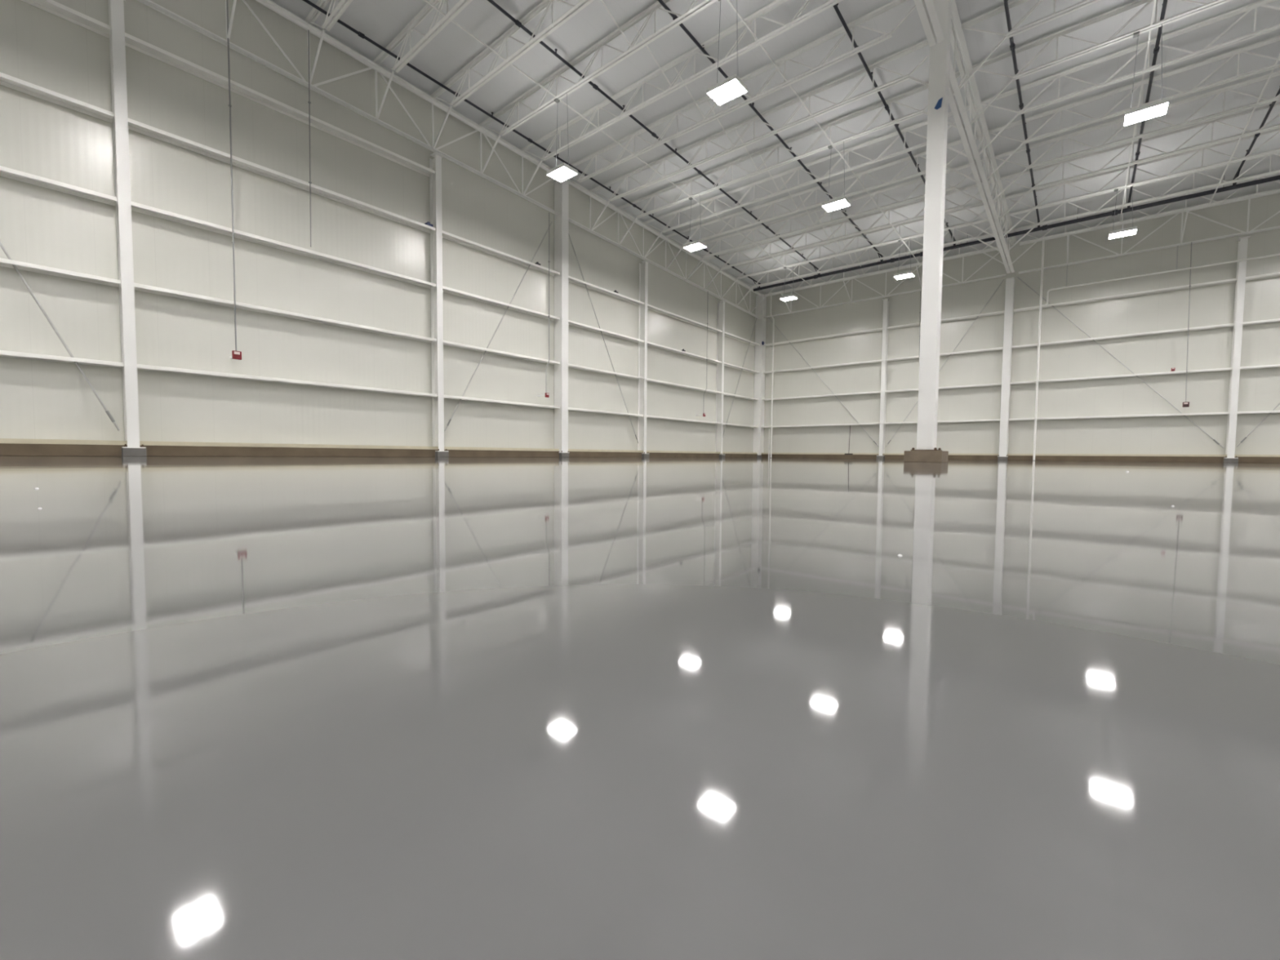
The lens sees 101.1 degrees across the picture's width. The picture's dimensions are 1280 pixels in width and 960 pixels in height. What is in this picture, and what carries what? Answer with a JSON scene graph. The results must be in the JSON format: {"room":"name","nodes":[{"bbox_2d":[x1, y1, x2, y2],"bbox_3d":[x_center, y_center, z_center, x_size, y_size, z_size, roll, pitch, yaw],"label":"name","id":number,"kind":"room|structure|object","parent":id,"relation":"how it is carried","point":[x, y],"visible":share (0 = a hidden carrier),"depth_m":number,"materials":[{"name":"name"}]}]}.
{"room":"empty warehouse","nodes":[
{"label":"empty warehouse","id":0,"kind":"room"},
{"bbox_2d":[0,0,758,452],"bbox_3d":[-9.867,-7.819,16.047,0.100,14.200,57.400,3,4,40],"label":"wall","id":1,"kind":"structure","parent":0,"point":[40,399],"depth_m":15.47,"materials":[{"name":"white metal"}]},
{"bbox_2d":[0,71,114,123],"bbox_3d":[-13.923,-8.501,10.739,0.385,0.090,4.510,3,4,40],"label":"beam","id":2,"kind":"structure","parent":1,"relation":"attached to","point":[6,80],"depth_m":11.77,"materials":[{"name":"white metal"}]},
{"bbox_2d":[0,165,117,205],"bbox_3d":[-13.939,-6.568,10.831,0.385,0.090,4.510,3,4,40],"label":"beam","id":3,"kind":"structure","parent":1,"relation":"attached to","point":[10,173],"depth_m":11.83,"materials":[{"name":"white metal"}]},
{"bbox_2d":[0,257,120,287],"bbox_3d":[-13.955,-4.648,10.922,0.385,0.090,4.510,3,4,40],"label":"beam","id":4,"kind":"structure","parent":1,"relation":"attached to","point":[7,263],"depth_m":11.89,"materials":[{"name":"white metal"}]},
{"bbox_2d":[0,350,124,368],"bbox_3d":[-13.970,-2.708,11.014,0.385,0.090,4.510,3,4,40],"label":"beam","id":5,"kind":"structure","parent":1,"relation":"attached to","point":[2,353],"depth_m":11.91,"materials":[{"name":"white metal"}]},
{"bbox_2d":[21,0,111,38],"bbox_3d":[-13.908,-10.455,10.646,0.385,0.090,4.510,3,4,40],"label":"beam","id":6,"kind":"structure","parent":1,"relation":"attached to","point":[54,7],"depth_m":11.93,"materials":[{"name":"white metal"}]},
{"bbox_2d":[124,32,435,177],"bbox_3d":[-9.818,-10.655,15.546,0.385,0.090,7.800,3,4,40],"label":"beam","id":7,"kind":"structure","parent":1,"relation":"attached to","point":[137,44],"depth_m":14.72,"materials":[{"name":"white metal"}]},
{"bbox_2d":[128,118,435,233],"bbox_3d":[-9.834,-8.700,15.638,0.385,0.090,7.800,3,4,40],"label":"beam","id":8,"kind":"structure","parent":1,"relation":"attached to","point":[133,125],"depth_m":14.82,"materials":[{"name":"white metal"}]},
{"bbox_2d":[130,200,435,288],"bbox_3d":[-9.850,-6.767,15.730,0.385,0.090,7.800,3,4,40],"label":"beam","id":9,"kind":"structure","parent":1,"relation":"attached to","point":[135,206],"depth_m":14.93,"materials":[{"name":"white metal"}]},
{"bbox_2d":[133,282,436,342],"bbox_3d":[-9.865,-4.847,15.821,0.385,0.090,7.800,3,4,40],"label":"beam","id":10,"kind":"structure","parent":1,"relation":"attached to","point":[137,286],"depth_m":15.00,"materials":[{"name":"white metal"}]},
{"bbox_2d":[137,364,437,397],"bbox_3d":[-9.881,-2.907,15.913,0.385,0.090,7.800,3,4,40],"label":"beam","id":11,"kind":"structure","parent":1,"relation":"attached to","point":[140,366],"depth_m":15.05,"materials":[{"name":"white metal"}]},
{"bbox_2d":[0,438,757,457],"bbox_3d":[-9.740,-0.854,16.224,0.380,0.270,57.400,3,4,40],"label":"baseboard","id":12,"kind":"structure","parent":1,"relation":"attached to","point":[6,449],"depth_m":15.48,"materials":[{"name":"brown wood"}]},
{"bbox_2d":[442,231,559,276],"bbox_3d":[-5.414,-8.915,20.933,0.385,0.090,5.540,3,4,40],"label":"beam","id":13,"kind":"structure","parent":1,"relation":"attached to","point":[446,235],"depth_m":20.68,"materials":[{"name":"white metal"}]},
{"bbox_2d":[442,285,559,320],"bbox_3d":[-5.430,-6.982,21.024,0.385,0.090,5.540,3,4,40],"label":"beam","id":14,"kind":"structure","parent":1,"relation":"attached to","point":[445,289],"depth_m":20.74,"materials":[{"name":"white metal"}]},
{"bbox_2d":[443,340,559,364],"bbox_3d":[-5.446,-5.062,21.115,0.385,0.090,5.540,3,4,40],"label":"beam","id":15,"kind":"structure","parent":1,"relation":"attached to","point":[445,342],"depth_m":20.85,"materials":[{"name":"white metal"}]},
{"bbox_2d":[444,395,559,408],"bbox_3d":[-5.461,-3.123,21.207,0.385,0.090,5.540,3,4,40],"label":"beam","id":16,"kind":"structure","parent":1,"relation":"attached to","point":[448,397],"depth_m":20.92,"materials":[{"name":"white metal"}]},
{"bbox_2d":[568,363,643,379],"bbox_3d":[-1.689,-5.245,25.616,0.385,0.090,5.410,3,4,40],"label":"beam","id":17,"kind":"structure","parent":1,"relation":"attached to","point":[571,366],"depth_m":25.47,"materials":[{"name":"white metal"}]},
{"bbox_2d":[568,275,644,305],"bbox_3d":[-1.658,-9.098,25.433,0.385,0.090,5.410,3,4,40],"label":"beam","id":18,"kind":"structure","parent":1,"relation":"attached to","point":[571,279],"depth_m":25.33,"materials":[{"name":"white metal"}]},
{"bbox_2d":[568,320,644,342],"bbox_3d":[-1.673,-7.165,25.525,0.385,0.090,5.410,3,4,40],"label":"beam","id":19,"kind":"structure","parent":1,"relation":"attached to","point":[570,322],"depth_m":25.41,"materials":[{"name":"white metal"}]},
{"bbox_2d":[647,377,720,393],"bbox_3d":[2.609,-5.455,30.764,0.385,0.090,7.550,3,4,40],"label":"beam","id":20,"kind":"structure","parent":1,"relation":"attached to","point":[648,380],"depth_m":30.48,"materials":[{"name":"white metal"}]},
{"bbox_2d":[647,341,721,363],"bbox_3d":[2.624,-7.374,30.673,0.385,0.090,7.550,3,4,40],"label":"beam","id":21,"kind":"structure","parent":1,"relation":"attached to","point":[649,344],"depth_m":30.42,"materials":[{"name":"white metal"}]},
{"bbox_2d":[647,303,722,333],"bbox_3d":[2.640,-9.307,30.582,0.385,0.090,7.550,3,4,40],"label":"beam","id":22,"kind":"structure","parent":1,"relation":"attached to","point":[649,307],"depth_m":30.30,"materials":[{"name":"white metal"}]},
{"bbox_2d":[0,456,1279,959],"bbox_3d":[7.013,0.182,2.217,44.700,0.200,57.900,3,4,40],"label":"floor","id":23,"kind":"structure","parent":0,"point":[251,708],"depth_m":0.27,"materials":[{"name":"grey concrete"}]},
{"bbox_2d":[107,0,146,456],"bbox_3d":[-12.361,-6.008,12.625,0.560,10.865,0.420,3,4,40],"label":"wall column","id":24,"kind":"structure","parent":23,"relation":"on","point":[116,7],"depth_m":12.56,"materials":[{"name":"white metal"}]},
{"bbox_2d":[0,241,119,431],"bbox_3d":[-13.870,-5.866,10.899,0.059,9.498,4.190,3,4,40],"label":"rod","id":25,"kind":"object","parent":24,"relation":"attached to","point":[107,411],"visible":1,"depth_m":11.91,"materials":[{"name":"grey metal"}]},
{"bbox_2d":[429,151,448,457],"bbox_3d":[-7.219,-6.118,18.793,0.560,10.584,0.420,3,4,40],"label":"wall column","id":26,"kind":"structure","parent":23,"relation":"on","point":[435,164],"depth_m":18.79,"materials":[{"name":"white metal"}]},
{"bbox_2d":[444,221,552,431],"bbox_3d":[-5.462,-6.465,20.961,0.059,9.221,5.138,3,4,40],"label":"rod","id":27,"kind":"object","parent":26,"relation":"attached to","point":[448,423],"visible":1,"depth_m":20.70,"materials":[{"name":"grey metal"}]},
{"bbox_2d":[554,179,569,457],"bbox_3d":[-3.466,-7.015,23.248,0.560,12.014,0.460,3,4,40],"label":"wall column","id":28,"kind":"structure","parent":23,"relation":"on","point":[561,188],"depth_m":23.10,"materials":[{"name":"white metal"}]},
{"bbox_2d":[566,178,766,319],"bbox_3d":[3.066,-12.249,29.767,1.361,2.336,18.307,3,4,40],"label":"truss","id":29,"kind":"object","parent":28,"relation":"attached to","point":[571,182],"visible":0.94,"depth_m":27.86,"materials":[{"name":"white metal"}]},
{"bbox_2d":[637,260,650,457],"bbox_3d":[0.190,-6.277,27.680,0.560,10.179,0.420,3,4,40],"label":"wall column","id":30,"kind":"structure","parent":23,"relation":"on","point":[643,267],"depth_m":27.69,"materials":[{"name":"white metal"}]},
{"bbox_2d":[715,300,727,457],"bbox_3d":[5.172,-6.383,33.657,0.560,9.907,0.420,3,4,40],"label":"wall column","id":31,"kind":"structure","parent":23,"relation":"on","point":[721,305],"depth_m":33.66,"materials":[{"name":"white metal"}]},
{"bbox_2d":[752,293,766,457],"bbox_3d":[8.556,-7.341,37.626,0.610,11.500,0.685,3,4,40],"label":"column","id":32,"kind":"structure","parent":23,"relation":"on","point":[761,309],"depth_m":37.48,"materials":[{"name":"white metal"}]},
{"bbox_2d":[763,244,1007,318],"bbox_3d":[13.681,-11.951,32.046,14.100,1.580,1.795,3,4,40],"label":"truss","id":33,"kind":"object","parent":32,"relation":"attached to","point":[997,247],"visible":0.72,"depth_m":32.02,"materials":[{"name":"white metal"}]},
{"bbox_2d":[768,292,774,457],"bbox_3d":[9.216,-7.299,36.842,0.350,11.500,0.295,3,4,40],"label":"drain pipe","id":34,"kind":"object","parent":23,"relation":"on","point":[771,316],"visible":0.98,"depth_m":36.74,"materials":[{"name":"white metal"}]},
{"bbox_2d":[876,297,888,458],"bbox_3d":[14.992,-6.152,32.389,0.420,9.725,0.560,3,4,40],"label":"wall column","id":35,"kind":"structure","parent":23,"relation":"on","point":[886,304],"depth_m":32.35,"materials":[{"name":"white metal"}]},
{"bbox_2d":[903,450,948,462],"bbox_3d":[7.578,-0.619,13.937,0.880,0.300,0.880,3,4,40],"label":"pedestal","id":36,"kind":"object","parent":23,"relation":"on","point":[930,456],"visible":0.96,"depth_m":13.59,"materials":[{"name":"brown concrete"}]},
{"bbox_2d":[911,0,951,450],"bbox_3d":[7.627,-6.639,13.651,0.620,11.754,0.620,3,4,40],"label":"column","id":37,"kind":"structure","parent":36,"relation":"on","point":[940,53],"depth_m":13.51,"materials":[{"name":"white metal"}]},
{"bbox_2d":[913,0,944,46],"bbox_3d":[1.601,-11.814,6.119,2.413,2.346,18.915,3,4,40],"label":"girder","id":38,"kind":"object","parent":37,"relation":"on","point":[920,4],"visible":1,"depth_m":12.55,"materials":[{"name":"white metal"}]},
{"bbox_2d":[304,0,352,31],"bbox_3d":[-4.064,-12.630,10.669,14.540,0.785,0.201,3,4,40],"label":"joist","id":39,"kind":"object","parent":38,"relation":"on","point":[346,3],"visible":1,"depth_m":14.33,"materials":[{"name":"white metal"}]},
{"bbox_2d":[373,0,472,72],"bbox_3d":[-2.836,-12.623,12.144,14.540,0.785,0.201,3,4,40],"label":"joist","id":40,"kind":"object","parent":38,"relation":"on","point":[460,5],"visible":1,"depth_m":15.01,"materials":[{"name":"white metal"}]},
{"bbox_2d":[430,0,594,106],"bbox_3d":[-1.608,-12.616,13.619,14.540,0.785,0.201,3,4,40],"label":"joist","id":41,"kind":"object","parent":38,"relation":"on","point":[544,5],"visible":1,"depth_m":15.47,"materials":[{"name":"white metal"}]},
{"bbox_2d":[479,0,717,136],"bbox_3d":[-0.381,-12.608,15.094,14.540,0.785,0.201,3,4,40],"label":"joist","id":42,"kind":"object","parent":38,"relation":"on","point":[596,47],"visible":1,"depth_m":15.80,"materials":[{"name":"white metal"}]},
{"bbox_2d":[546,93,577,182],"bbox_3d":[-2.504,-11.118,16.961,0.820,2.483,0.600,3,4,40],"label":"lamp","id":43,"kind":"object","parent":42,"relation":"hanging from","point":[563,171],"visible":1,"depth_m":16.95,"materials":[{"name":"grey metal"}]},
{"bbox_2d":[706,0,747,105],"bbox_3d":[2.180,-10.895,13.059,0.820,2.483,0.600,3,4,40],"label":"lamp","id":44,"kind":"object","parent":42,"relation":"hanging from","point":[731,87],"visible":1,"depth_m":13.05,"materials":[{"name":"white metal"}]},
{"bbox_2d":[520,0,843,160],"bbox_3d":[0.848,-12.601,16.569,14.540,0.785,0.201,3,4,40],"label":"joist","id":45,"kind":"object","parent":38,"relation":"on","point":[828,4],"visible":1,"depth_m":16.11,"materials":[{"name":"white metal"}]},
{"bbox_2d":[657,0,884,262],"bbox_3d":[4.069,-12.629,18.293,0.124,1.462,31.003,3,4,40],"label":"branch","id":46,"kind":"object","parent":45,"relation":"attached to","point":[664,6],"visible":0.73,"depth_m":18.20,"materials":[{"name":"black metal"}]},
{"bbox_2d":[570,0,915,182],"bbox_3d":[2.075,-12.594,18.043,14.540,0.785,0.201,3,4,40],"label":"joist","id":47,"kind":"object","parent":38,"relation":"on","point":[779,62],"visible":0.83,"depth_m":16.57,"materials":[{"name":"white metal"}]},
{"bbox_2d":[907,0,1039,273],"bbox_3d":[13.666,-11.743,20.611,2.413,2.338,18.705,3,4,40],"label":"girder","id":48,"kind":"object","parent":37,"relation":"on","point":[967,76],"visible":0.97,"depth_m":18.12,"materials":[{"name":"white metal"}]},
{"bbox_2d":[589,27,955,201],"bbox_3d":[3.303,-12.587,19.518,14.540,0.785,0.201,3,4,40],"label":"joist","id":49,"kind":"object","parent":48,"relation":"on","point":[922,44],"visible":0.97,"depth_m":18.34,"materials":[{"name":"white metal"}]},
{"bbox_2d":[617,69,965,217],"bbox_3d":[4.531,-12.579,20.993,14.540,0.785,0.201,3,4,40],"label":"joist","id":50,"kind":"object","parent":48,"relation":"on","point":[923,87],"visible":0.98,"depth_m":19.95,"materials":[{"name":"white metal"}]},
{"bbox_2d":[822,141,850,212],"bbox_3d":[7.086,-11.000,18.944,0.820,2.214,0.600,3,4,40],"label":"lamp","id":51,"kind":"object","parent":50,"relation":"hanging from","point":[842,202],"visible":1,"depth_m":18.92,"materials":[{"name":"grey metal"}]},
{"bbox_2d":[642,102,975,232],"bbox_3d":[5.759,-12.572,22.468,14.540,0.785,0.201,3,4,40],"label":"joist","id":52,"kind":"object","parent":48,"relation":"on","point":[908,129],"visible":0.91,"depth_m":21.68,"materials":[{"name":"white metal"}]},
{"bbox_2d":[665,132,982,244],"bbox_3d":[6.987,-12.565,23.943,14.540,0.785,0.201,3,4,40],"label":"joist","id":53,"kind":"object","parent":48,"relation":"on","point":[893,180],"visible":0.8,"depth_m":23.32,"materials":[{"name":"white metal"}]},
{"bbox_2d":[693,159,990,257],"bbox_3d":[8.215,-12.558,25.418,14.540,0.785,0.201,3,4,40],"label":"joist","id":54,"kind":"object","parent":48,"relation":"on","point":[873,193],"visible":0.86,"depth_m":24.94,"materials":[{"name":"white metal"}]},
{"bbox_2d":[703,179,995,268],"bbox_3d":[9.443,-12.550,26.893,14.540,0.785,0.201,3,4,40],"label":"joist","id":55,"kind":"object","parent":48,"relation":"on","point":[959,206],"visible":0.86,"depth_m":26.40,"materials":[{"name":"white metal"}]},
{"bbox_2d":[721,197,1000,278],"bbox_3d":[10.671,-12.543,28.368,14.540,0.785,0.201,3,4,40],"label":"joist","id":56,"kind":"object","parent":48,"relation":"on","point":[945,228],"visible":0.93,"depth_m":27.94,"materials":[{"name":"white metal"}]},
{"bbox_2d":[736,215,1005,287],"bbox_3d":[11.899,-12.536,29.843,14.540,0.785,0.201,3,4,40],"label":"joist","id":57,"kind":"object","parent":48,"relation":"on","point":[982,220],"visible":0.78,"depth_m":29.39,"materials":[{"name":"white metal"}]},
{"bbox_2d":[750,230,1004,295],"bbox_3d":[13.127,-12.529,31.317,14.540,0.785,0.201,3,4,40],"label":"joist","id":58,"kind":"object","parent":48,"relation":"on","point":[1003,232],"visible":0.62,"depth_m":30.76,"materials":[{"name":"white metal"}]},
{"bbox_2d":[422,0,811,285],"bbox_3d":[1.634,-12.310,22.173,0.035,1.036,28.591,3,4,40],"label":"joist bridging","id":59,"kind":"object","parent":58,"relation":"attached to","point":[425,1],"visible":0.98,"depth_m":17.75,"materials":[{"name":"white metal"}]},
{"bbox_2d":[600,0,864,274],"bbox_3d":[4.094,-12.570,20.109,0.035,1.674,28.598,3,4,40],"label":"joist bridging","id":60,"kind":"object","parent":58,"relation":"attached to","point":[602,1],"visible":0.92,"depth_m":18.27,"materials":[{"name":"white metal"}]},
{"bbox_2d":[727,0,919,263],"bbox_3d":[6.356,-12.085,18.240,0.035,1.036,28.591,3,4,40],"label":"joist bridging","id":61,"kind":"object","parent":58,"relation":"attached to","point":[728,1],"visible":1,"depth_m":17.03,"materials":[{"name":"white metal"}]},
{"bbox_2d":[961,0,1100,39],"bbox_3d":[14.499,-12.053,10.194,14.540,0.785,0.201,3,4,40],"label":"joist","id":62,"kind":"object","parent":48,"relation":"on","point":[1080,5],"visible":1,"depth_m":13.88,"materials":[{"name":"white metal"}]},
{"bbox_2d":[972,0,1231,80],"bbox_3d":[15.727,-12.046,11.669,14.540,0.785,0.201,3,4,40],"label":"joist","id":63,"kind":"object","parent":48,"relation":"on","point":[1204,6],"visible":1,"depth_m":14.41,"materials":[{"name":"white metal"}]},
{"bbox_2d":[1123,24,1168,126],"bbox_3d":[13.290,-10.704,13.776,0.820,2.214,0.600,3,4,40],"label":"lamp","id":64,"kind":"object","parent":63,"relation":"hanging from","point":[1159,108],"visible":1,"depth_m":13.77,"materials":[{"name":"grey metal"}]},
{"bbox_2d":[981,0,1279,115],"bbox_3d":[16.955,-12.039,13.144,14.540,0.785,0.201,3,4,40],"label":"joist","id":65,"kind":"object","parent":48,"relation":"on","point":[1263,3],"visible":0.94,"depth_m":15.12,"materials":[{"name":"white metal"}]},
{"bbox_2d":[988,35,1279,144],"bbox_3d":[18.183,-12.032,14.619,14.540,0.785,0.201,3,4,40],"label":"joist","id":66,"kind":"object","parent":48,"relation":"on","point":[1245,49],"visible":0.91,"depth_m":16.39,"materials":[{"name":"white metal"}]},
{"bbox_2d":[995,71,1279,168],"bbox_3d":[19.411,-12.024,16.094,14.540,0.785,0.201,3,4,40],"label":"joist","id":67,"kind":"object","parent":48,"relation":"on","point":[1218,91],"visible":0.92,"depth_m":17.73,"materials":[{"name":"white metal"}]},
{"bbox_2d":[1000,101,1279,191],"bbox_3d":[20.639,-12.017,17.569,14.540,0.785,0.201,3,4,40],"label":"joist","id":68,"kind":"object","parent":48,"relation":"on","point":[1262,129],"visible":0.98,"depth_m":19.16,"materials":[{"name":"white metal"}]},
{"bbox_2d":[1004,127,1279,208],"bbox_3d":[21.867,-12.010,19.043,14.540,0.785,0.201,3,4,40],"label":"joist","id":69,"kind":"object","parent":48,"relation":"on","point":[1197,150],"visible":0.96,"depth_m":20.51,"materials":[{"name":"white metal"}]},
{"bbox_2d":[1108,188,1137,239],"bbox_3d":[19.451,-10.836,21.166,0.820,1.878,0.600,3,4,40],"label":"lamp","id":70,"kind":"object","parent":69,"relation":"hanging from","point":[1132,230],"visible":1,"depth_m":21.12,"materials":[{"name":"grey metal"}]},
{"bbox_2d":[1009,151,1279,226],"bbox_3d":[23.095,-12.003,20.518,14.540,0.785,0.201,3,4,40],"label":"joist","id":71,"kind":"object","parent":48,"relation":"on","point":[1163,196],"visible":0.82,"depth_m":21.82,"materials":[{"name":"white metal"}]},
{"bbox_2d":[1013,173,1279,239],"bbox_3d":[24.323,-11.995,21.993,14.540,0.785,0.201,3,4,40],"label":"joist","id":72,"kind":"object","parent":48,"relation":"on","point":[1225,200],"visible":0.67,"depth_m":23.25,"materials":[{"name":"white metal"}]},
{"bbox_2d":[1119,0,1156,222],"bbox_3d":[15.147,-11.768,15.914,0.035,0.767,20.919,3,4,40],"label":"joist bridging","id":73,"kind":"object","parent":72,"relation":"attached to","point":[1154,4],"visible":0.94,"depth_m":15.80,"materials":[{"name":"white metal"}]},
{"bbox_2d":[1017,191,1279,274],"bbox_3d":[24.911,-11.416,22.693,14.050,1.580,1.795,3,4,40],"label":"truss","id":74,"kind":"object","parent":72,"relation":"attached to","point":[1252,231],"visible":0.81,"depth_m":24.21,"materials":[{"name":"white metal"}]},
{"bbox_2d":[1208,53,1279,204],"bbox_3d":[17.297,-11.666,14.123,0.035,0.767,20.919,3,4,40],"label":"joist bridging","id":75,"kind":"object","parent":72,"relation":"attached to","point":[1278,57],"visible":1,"depth_m":17.13,"materials":[{"name":"white metal"}]},
{"bbox_2d":[997,276,1014,460],"bbox_3d":[19.784,-5.914,28.399,0.460,9.705,0.560,3,4,40],"label":"wall column","id":76,"kind":"structure","parent":23,"relation":"on","point":[1010,282],"depth_m":28.23,"materials":[{"name":"white metal"}]},
{"bbox_2d":[1032,235,1279,460],"bbox_3d":[25.634,-6.526,23.145,13.080,11.480,0.290,3,4,40],"label":"drain pipe","id":77,"kind":"object","parent":23,"relation":"on","point":[1037,380],"visible":0.91,"depth_m":26.96,"materials":[{"name":"white metal"}]},
{"bbox_2d":[1222,235,1250,462],"bbox_3d":[26.165,-5.620,23.084,0.420,9.725,0.560,3,4,40],"label":"wall column","id":78,"kind":"structure","parent":23,"relation":"on","point":[1242,244],"depth_m":23.02,"materials":[{"name":"white metal"}]},
{"bbox_2d":[1017,276,1224,448],"bbox_3d":[23.051,-6.109,25.728,7.833,9.129,0.059,3,4,40],"label":"rod","id":79,"kind":"object","parent":78,"relation":"attached to","point":[1213,439],"visible":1,"depth_m":25.36,"materials":[{"name":"grey metal"}]},
{"bbox_3d":[-15.441,-6.759,8.884,0.560,12.669,0.460,3,4,40],"label":"wall column","id":80,"kind":"structure","parent":23,"relation":"on","visible":0},
{"bbox_2d":[137,0,560,215],"bbox_3d":[-8.922,-12.320,15.368,1.361,2.334,18.257,3,4,40],"label":"truss","id":81,"kind":"object","parent":80,"relation":"attached to","point":[269,4],"visible":0.95,"depth_m":16.60,"materials":[{"name":"white metal"}]},
{"bbox_2d":[226,0,236,351],"bbox_3d":[-10.826,-8.243,13.950,0.060,9.570,0.067,3,4,40],"label":"conduit","id":82,"kind":"object","parent":81,"relation":"attached to","point":[227,2],"visible":1,"depth_m":13.95,"materials":[{"name":"grey metal"}]},
{"bbox_2d":[307,30,311,247],"bbox_3d":[-9.609,-9.910,15.316,0.060,6.150,0.088,3,4,40],"label":"conduit","id":83,"kind":"object","parent":81,"relation":"attached to","point":[308,101],"visible":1,"depth_m":15.31,"materials":[{"name":"grey metal"}]},
{"bbox_2d":[270,0,1279,294],"bbox_3d":[7.149,-12.625,1.648,44.700,2.130,58.000,3,4,40],"label":"ceiling","id":84,"kind":"structure","parent":0,"point":[453,48],"depth_m":17.93,"materials":[{"name":"white metal"}]},
{"bbox_2d":[753,174,1279,291],"bbox_3d":[18.538,-12.378,25.970,28.500,0.697,0.230,3,4,40],"label":"sprinkler","id":85,"kind":"object","parent":84,"relation":"hanging from","point":[1046,227],"visible":0.93,"depth_m":24.70,"materials":[{"name":"metal"}]},
{"bbox_2d":[302,0,760,288],"bbox_3d":[-2.043,-12.933,22.883,0.124,1.536,31.771,3,4,40],"label":"branch","id":86,"kind":"object","parent":85,"relation":"attached to","point":[362,35],"visible":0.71,"depth_m":18.62,"materials":[{"name":"metal"}]},
{"bbox_2d":[487,0,821,275],"bbox_3d":[1.290,-12.758,20.609,0.124,1.455,31.003,3,4,40],"label":"branch","id":87,"kind":"object","parent":85,"relation":"attached to","point":[517,23],"visible":0.88,"depth_m":18.10,"materials":[{"name":"metal"}]},
{"bbox_2d":[832,3,955,246],"bbox_3d":[6.580,-12.523,15.701,0.124,1.536,31.771,3,4,40],"label":"branch","id":88,"kind":"object","parent":85,"relation":"attached to","point":[870,73],"visible":0.62,"depth_m":17.09,"materials":[{"name":"black metal"}]},
{"bbox_2d":[1003,0,1039,227],"bbox_3d":[12.418,-12.348,17.201,0.124,1.140,22.003,3,4,40],"label":"branch","id":89,"kind":"object","parent":85,"relation":"attached to","point":[1012,46],"visible":0.77,"depth_m":17.02,"materials":[{"name":"black metal"}]},
{"bbox_2d":[1127,0,1167,208],"bbox_3d":[14.867,-12.232,15.160,0.124,1.140,22.003,3,4,40],"label":"branch","id":90,"kind":"object","parent":85,"relation":"attached to","point":[1156,50],"visible":0.86,"depth_m":16.35,"materials":[{"name":"black metal"}]},
{"bbox_2d":[1232,88,1279,185],"bbox_3d":[17.137,-12.144,12.964,0.124,1.210,22.471,3,4,40],"label":"branch","id":91,"kind":"object","parent":85,"relation":"attached to","point":[1273,104],"visible":0.9,"depth_m":18.74,"materials":[{"name":"black metal"}]},
{"bbox_2d":[763,188,1279,454],"bbox_3d":[25.512,-7.159,24.010,44.100,12.700,0.100,3,4,40],"label":"wall","id":92,"kind":"structure","parent":0,"point":[1259,389],"depth_m":26.97,"materials":[{"name":"white metal"}]},
{"bbox_2d":[762,391,880,400],"bbox_3d":[11.896,-5.585,35.107,7.960,0.090,0.385,3,4,40],"label":"beam","id":93,"kind":"structure","parent":92,"relation":"attached to","point":[875,392],"depth_m":34.77,"materials":[{"name":"white metal"}]},
{"bbox_2d":[762,359,881,373],"bbox_3d":[11.911,-7.505,35.016,7.960,0.090,0.385,3,4,40],"label":"beam","id":94,"kind":"structure","parent":92,"relation":"attached to","point":[873,361],"depth_m":34.69,"materials":[{"name":"white metal"}]},
{"bbox_2d":[763,327,882,346],"bbox_3d":[11.927,-9.438,34.924,7.960,0.090,0.385,3,4,40],"label":"beam","id":95,"kind":"structure","parent":92,"relation":"attached to","point":[876,329],"depth_m":34.64,"materials":[{"name":"white metal"}]},
{"bbox_2d":[884,382,1001,392],"bbox_3d":[17.409,-5.322,30.515,5.940,0.090,0.385,3,4,40],"label":"beam","id":96,"kind":"structure","parent":92,"relation":"attached to","point":[996,384],"depth_m":29.96,"materials":[{"name":"white metal"}]},
{"bbox_2d":[885,346,1003,361],"bbox_3d":[17.425,-7.242,30.424,5.940,0.090,0.385,3,4,40],"label":"beam","id":97,"kind":"structure","parent":92,"relation":"attached to","point":[999,348],"depth_m":29.90,"materials":[{"name":"white metal"}]},
{"bbox_2d":[886,310,1004,329],"bbox_3d":[17.441,-9.175,30.332,5.940,0.090,0.385,3,4,40],"label":"beam","id":98,"kind":"structure","parent":92,"relation":"attached to","point":[998,312],"depth_m":29.84,"materials":[{"name":"white metal"}]},
{"bbox_2d":[760,453,1279,463],"bbox_3d":[25.453,-0.936,23.999,43.720,0.270,0.380,3,4,40],"label":"baseboard","id":99,"kind":"structure","parent":92,"relation":"attached to","point":[1045,458],"depth_m":26.65,"materials":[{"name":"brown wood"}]},
{"bbox_2d":[1008,411,1229,420],"bbox_3d":[23.034,-3.114,25.910,8.010,0.090,0.385,3,4,40],"label":"beam","id":100,"kind":"structure","parent":92,"relation":"attached to","point":[1228,412],"depth_m":25.38,"materials":[{"name":"white metal"}]},
{"bbox_2d":[1009,367,1232,384],"bbox_3d":[23.050,-5.054,25.818,8.010,0.090,0.385,3,4,40],"label":"beam","id":101,"kind":"structure","parent":92,"relation":"attached to","point":[1226,368],"depth_m":25.37,"materials":[{"name":"white metal"}]},
{"bbox_2d":[1011,323,1235,348],"bbox_3d":[23.065,-6.973,25.727,8.010,0.090,0.385,3,4,40],"label":"beam","id":102,"kind":"structure","parent":92,"relation":"attached to","point":[1229,325],"depth_m":25.29,"materials":[{"name":"white metal"}]},
{"bbox_2d":[1013,278,1237,312],"bbox_3d":[23.081,-8.906,25.635,8.010,0.090,0.385,3,4,40],"label":"beam","id":103,"kind":"structure","parent":92,"relation":"attached to","point":[1233,280],"depth_m":25.21,"materials":[{"name":"white metal"}]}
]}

